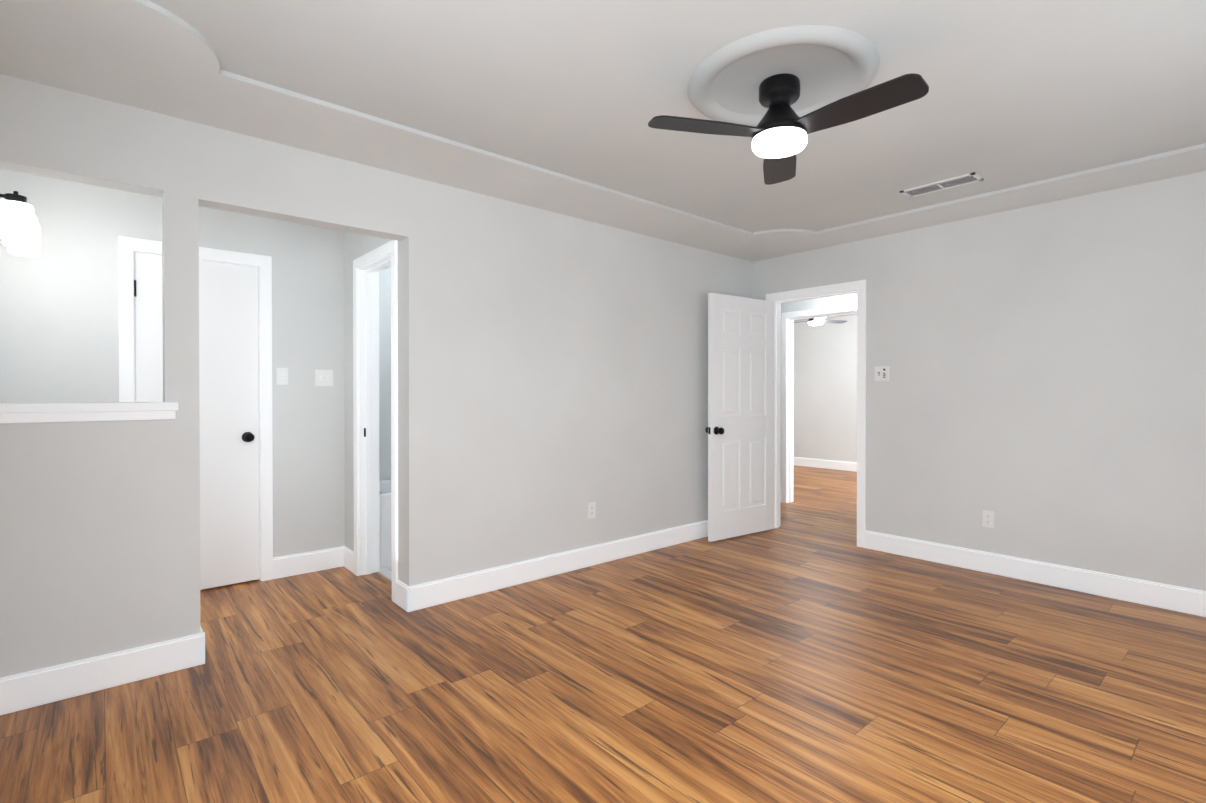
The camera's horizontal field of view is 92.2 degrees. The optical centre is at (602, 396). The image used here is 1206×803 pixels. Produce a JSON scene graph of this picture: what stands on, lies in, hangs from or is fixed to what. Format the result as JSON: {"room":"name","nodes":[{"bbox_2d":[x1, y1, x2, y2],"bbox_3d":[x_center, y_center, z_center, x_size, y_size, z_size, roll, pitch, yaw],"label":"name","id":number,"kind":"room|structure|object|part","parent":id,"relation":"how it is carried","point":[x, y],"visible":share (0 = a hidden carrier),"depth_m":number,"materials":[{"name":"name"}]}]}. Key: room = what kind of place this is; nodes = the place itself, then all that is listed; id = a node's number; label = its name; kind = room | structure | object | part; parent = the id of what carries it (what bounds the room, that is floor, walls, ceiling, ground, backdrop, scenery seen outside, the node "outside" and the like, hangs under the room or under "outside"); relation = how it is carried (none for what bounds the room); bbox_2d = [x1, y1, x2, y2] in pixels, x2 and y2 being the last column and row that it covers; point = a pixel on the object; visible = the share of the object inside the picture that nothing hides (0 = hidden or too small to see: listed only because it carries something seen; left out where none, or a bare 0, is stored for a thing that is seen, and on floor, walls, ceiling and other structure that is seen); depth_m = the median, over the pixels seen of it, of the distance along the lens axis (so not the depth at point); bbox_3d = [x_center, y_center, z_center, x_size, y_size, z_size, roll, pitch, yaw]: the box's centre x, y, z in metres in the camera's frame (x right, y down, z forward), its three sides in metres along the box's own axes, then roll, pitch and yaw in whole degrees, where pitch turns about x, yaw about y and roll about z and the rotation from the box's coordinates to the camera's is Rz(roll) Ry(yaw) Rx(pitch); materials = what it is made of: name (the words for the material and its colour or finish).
{"room":"empty bedroom","nodes":[
{"label":"empty bedroom","id":0,"kind":"room"},
{"bbox_2d":[0,169,344,557],"bbox_3d":[-2.519,-0.107,3.604,1.950,2.620,0.120,0,0,-41],"label":"wall","id":1,"kind":"structure","parent":0,"point":[59,326],"depth_m":3.43,"materials":[{"name":"paint"}]},
{"bbox_2d":[118,236,272,580],"bbox_3d":[-2.510,0.143,3.614,0.773,2.120,0.152,0,0,-41],"label":"trim","id":2,"kind":"structure","parent":1,"relation":"attached to","point":[128,247],"depth_m":3.77,"materials":[{"name":"white wood"}]},
{"bbox_2d":[134,252,258,589],"bbox_3d":[-2.467,0.176,3.559,0.630,2.030,0.107,0,0,-41],"label":"closet door","id":3,"kind":"structure","parent":1,"relation":"in","point":[229,422],"depth_m":3.65,"materials":[{"name":"painted wood"},{"name":"black metal"}]},
{"bbox_2d":[276,368,287,384],"bbox_3d":[-2.127,-0.134,3.853,0.070,0.115,0.017,0,0,-41],"label":"light switch","id":4,"kind":"object","parent":1,"relation":"attached to","point":[281,376],"visible":1,"depth_m":3.85,"materials":[{"name":"white plastic"}]},
{"bbox_2d":[273,546,347,578],"bbox_3d":[-2.001,1.130,3.970,0.456,0.140,0.016,0,0,-41],"label":"baseboard","id":5,"kind":"structure","parent":1,"relation":"attached to","point":[306,562],"depth_m":3.96,"materials":[{"name":"white wood"}]},
{"bbox_2d":[315,369,332,385],"bbox_3d":[-1.930,-0.130,4.022,0.116,0.115,0.017,0,0,-41],"label":"light switch","id":6,"kind":"object","parent":1,"relation":"attached to","point":[323,377],"visible":1,"depth_m":4.02,"materials":[{"name":"white plastic"}]},
{"bbox_2d":[344,231,400,580],"bbox_3d":[-1.494,-0.109,3.816,0.120,2.620,1.140,0,0,-41],"label":"wall","id":7,"kind":"structure","parent":0,"point":[356,245],"depth_m":4.00,"materials":[{"name":"paint"}]},
{"bbox_2d":[353,240,397,603],"bbox_3d":[-1.389,0.142,3.696,0.152,2.120,0.740,0,0,-41],"label":"door frame","id":8,"kind":"structure","parent":7,"relation":"attached to","point":[368,267],"depth_m":3.90,"materials":[{"name":"white wood"}]},
{"bbox_2d":[0,74,751,677],"bbox_3d":[-0.537,-0.109,3.810,5.220,2.620,0.120,0,0,-41],"label":"wall","id":9,"kind":"structure","parent":0,"point":[554,374],"depth_m":3.32,"materials":[{"name":"paint"}]},
{"bbox_2d":[0,402,178,423],"bbox_3d":[-2.166,0.063,2.394,0.661,0.075,0.175,0,0,-41],"label":"sill","id":10,"kind":"structure","parent":9,"relation":"attached to","point":[52,412],"depth_m":2.35,"materials":[{"name":"white wood"}]},
{"bbox_2d":[0,628,204,715],"bbox_3d":[-2.079,1.141,2.396,0.726,0.140,0.016,0,0,-41],"label":"baseboard","id":11,"kind":"structure","parent":9,"relation":"attached to","point":[31,689],"depth_m":2.39,"materials":[{"name":"white wood"}]},
{"bbox_2d":[400,520,707,611],"bbox_3d":[0.149,1.128,4.320,3.286,0.140,0.016,0,0,-41],"label":"baseboard","id":12,"kind":"structure","parent":9,"relation":"attached to","point":[424,595],"depth_m":3.81,"materials":[{"name":"white wood"}]},
{"bbox_2d":[588,502,595,518],"bbox_3d":[-0.080,0.809,4.128,0.070,0.115,0.005,0,0,-41],"label":"outlet","id":13,"kind":"object","parent":9,"relation":"attached to","point":[590,510],"visible":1,"depth_m":4.12,"materials":[{"name":"white plastic"}]},
{"bbox_2d":[0,0,1205,261],"bbox_3d":[0.757,-1.240,2.304,5.080,0.022,3.940,0,0,-41],"label":"ceiling border","id":14,"kind":"structure","parent":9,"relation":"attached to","point":[148,56],"depth_m":2.73,"materials":[{"name":"paint"}]},
{"bbox_2d":[378,566,391,580],"bbox_3d":[-0.371,1.191,5.026,3.150,0.006,1.490,0,0,-41],"label":"floor","id":15,"kind":"structure","parent":0,"point":[386,572],"depth_m":3.94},
{"bbox_2d":[379,479,391,567],"bbox_3d":[-1.221,0.932,4.792,1.520,0.514,0.710,0,0,-41],"label":"bathtub","id":16,"kind":"object","parent":15,"relation":"on","point":[385,528],"visible":0.08,"depth_m":4.07,"materials":[{"name":"white ceramic"}]},
{"bbox_2d":[379,267,390,479],"bbox_3d":[-0.852,-0.120,5.666,3.270,2.620,0.120,0,0,-41],"label":"wall","id":17,"kind":"structure","parent":0,"point":[384,373],"depth_m":4.77,"materials":[{"name":"paint"}]},
{"bbox_2d":[0,465,1205,802],"bbox_3d":[1.367,1.224,4.934,9.900,0.060,7.500,0,0,-41],"label":"floor","id":18,"kind":"structure","parent":0,"point":[808,651],"depth_m":2.36,"materials":[{"name":"brown wood"}]},
{"bbox_2d":[149,0,1205,320],"bbox_3d":[1.301,-1.296,4.994,9.900,0.100,7.300,0,0,-41],"label":"ceiling","id":19,"kind":"structure","parent":0,"point":[1021,92],"depth_m":2.31,"materials":[{"name":"paint"}]},
{"bbox_2d":[688,25,879,126],"bbox_3d":[0.701,-1.235,2.308,0.724,0.030,0.724,0,0,-41],"label":"ceiling medallion","id":20,"kind":"object","parent":19,"relation":"attached to","point":[825,65],"visible":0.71,"depth_m":2.20,"materials":[{"name":"paint"}]},
{"bbox_2d":[648,73,928,184],"bbox_3d":[0.763,-1.111,2.225,0.965,0.275,0.862,0,0,-41],"label":"fan","id":21,"kind":"object","parent":19,"relation":"hanging from","point":[780,131],"visible":1,"depth_m":2.22,"materials":[{"name":"black metal"}]},
{"bbox_2d":[900,172,983,197],"bbox_3d":[2.004,-1.251,3.447,0.156,0.011,0.400,0,0,-41],"label":"ceiling vent","id":22,"kind":"object","parent":19,"relation":"in","point":[965,179],"visible":1,"depth_m":3.43,"materials":[{"name":"white metal"}]},
{"bbox_3d":[2.993,-1.161,8.161,0.201,0.211,0.201,0,0,-41],"label":"ceiling fan","id":23,"kind":"object","parent":19,"relation":"hanging from","visible":0},
{"bbox_2d":[808,321,823,324],"bbox_3d":[2.993,-1.030,8.162,0.201,0.050,0.201,0,0,-41],"label":"light","id":24,"kind":"object","parent":23,"relation":"attached to","point":[815,322],"visible":1,"depth_m":8.09,"materials":[{"name":"white glass"}]},
{"bbox_2d":[794,316,846,323],"bbox_3d":[2.973,-1.069,8.242,0.924,0.028,0.886,0,0,-41],"label":"ceiling fan","id":25,"kind":"object","parent":23,"relation":"attached to","point":[832,321],"visible":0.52,"depth_m":8.23,"materials":[{"name":"grey"}]},
{"bbox_2d":[781,293,856,312],"bbox_3d":[1.909,-0.127,6.715,0.120,2.620,5.300,0,0,-41],"label":"wall","id":26,"kind":"structure","parent":0,"point":[826,302],"depth_m":6.17,"materials":[{"name":"paint"}]},
{"bbox_2d":[781,304,856,502],"bbox_3d":[2.360,0.126,6.195,0.152,2.120,0.940,0,0,-41],"label":"door frame","id":27,"kind":"structure","parent":26,"relation":"attached to","point":[787,397],"depth_m":6.47,"materials":[{"name":"white wood"}]},
{"bbox_2d":[794,315,856,462],"bbox_3d":[4.277,-0.140,8.762,0.120,2.620,5.300,0,0,-41],"label":"wall","id":28,"kind":"structure","parent":0,"point":[825,391],"depth_m":9.42,"materials":[{"name":"paint"}]},
{"bbox_2d":[794,457,856,471],"bbox_3d":[4.226,1.100,8.725,0.016,0.140,5.060,0,0,-41],"label":"baseboard","id":29,"kind":"structure","parent":28,"relation":"attached to","point":[829,464],"depth_m":9.40,"materials":[{"name":"white wood"}]},
{"bbox_2d":[752,171,1205,590],"bbox_3d":[2.726,-0.109,3.933,0.120,2.620,3.960,0,0,-41],"label":"wall","id":30,"kind":"structure","parent":0,"point":[1041,393],"depth_m":3.72,"materials":[{"name":"paint"}]},
{"bbox_2d":[705,293,774,541],"bbox_3d":[1.200,0.167,4.973,0.816,2.030,0.179,0,0,-35],"label":"bedroom door","id":31,"kind":"structure","parent":30,"relation":"in","point":[739,429],"depth_m":4.93,"materials":[{"name":"painted wood"},{"name":"black metal"}]},
{"bbox_2d":[766,280,865,547],"bbox_3d":[1.827,0.134,4.975,0.152,2.120,0.910,0,0,-41],"label":"door frame","id":32,"kind":"structure","parent":30,"relation":"attached to","point":[857,287],"depth_m":4.68,"materials":[{"name":"white wood"}]},
{"bbox_2d":[874,366,889,380],"bbox_3d":[2.155,-0.178,4.490,0.017,0.115,0.116,0,0,-41],"label":"light switch","id":33,"kind":"object","parent":30,"relation":"attached to","point":[877,369],"depth_m":4.49,"materials":[{"name":"white plastic"}]},
{"bbox_2d":[982,510,993,527],"bbox_3d":[2.626,0.836,3.958,0.007,0.115,0.070,0,0,-41],"label":"outlet","id":34,"kind":"object","parent":30,"relation":"attached to","point":[984,518],"depth_m":3.96,"materials":[{"name":"white plastic"}]},
{"bbox_2d":[865,530,1205,616],"bbox_3d":[2.972,1.133,3.552,0.016,0.140,2.750,0,0,-41],"label":"baseboard","id":35,"kind":"structure","parent":30,"relation":"attached to","point":[1154,594],"depth_m":3.69,"materials":[{"name":"white wood"}]},
{"bbox_3d":[-1.545,-0.091,1.076,0.120,2.620,5.220,0,0,-41],"label":"wall","id":36,"kind":"structure","parent":0,"visible":0},
{"bbox_2d":[0,191,40,256],"bbox_3d":[-2.724,-0.797,2.669,0.183,0.208,0.496,0,0,-41],"label":"sconce","id":37,"kind":"object","parent":36,"relation":"attached to","point":[20,231],"visible":1,"depth_m":2.53,"materials":[{"name":"white glass"}]},
{"bbox_3d":[-2.733,-0.855,2.661,0.161,0.092,0.470,0,0,-41],"label":"frame","id":38,"kind":"part","parent":37,"relation":"part of","materials":[{"name":"black metal"}]}
]}

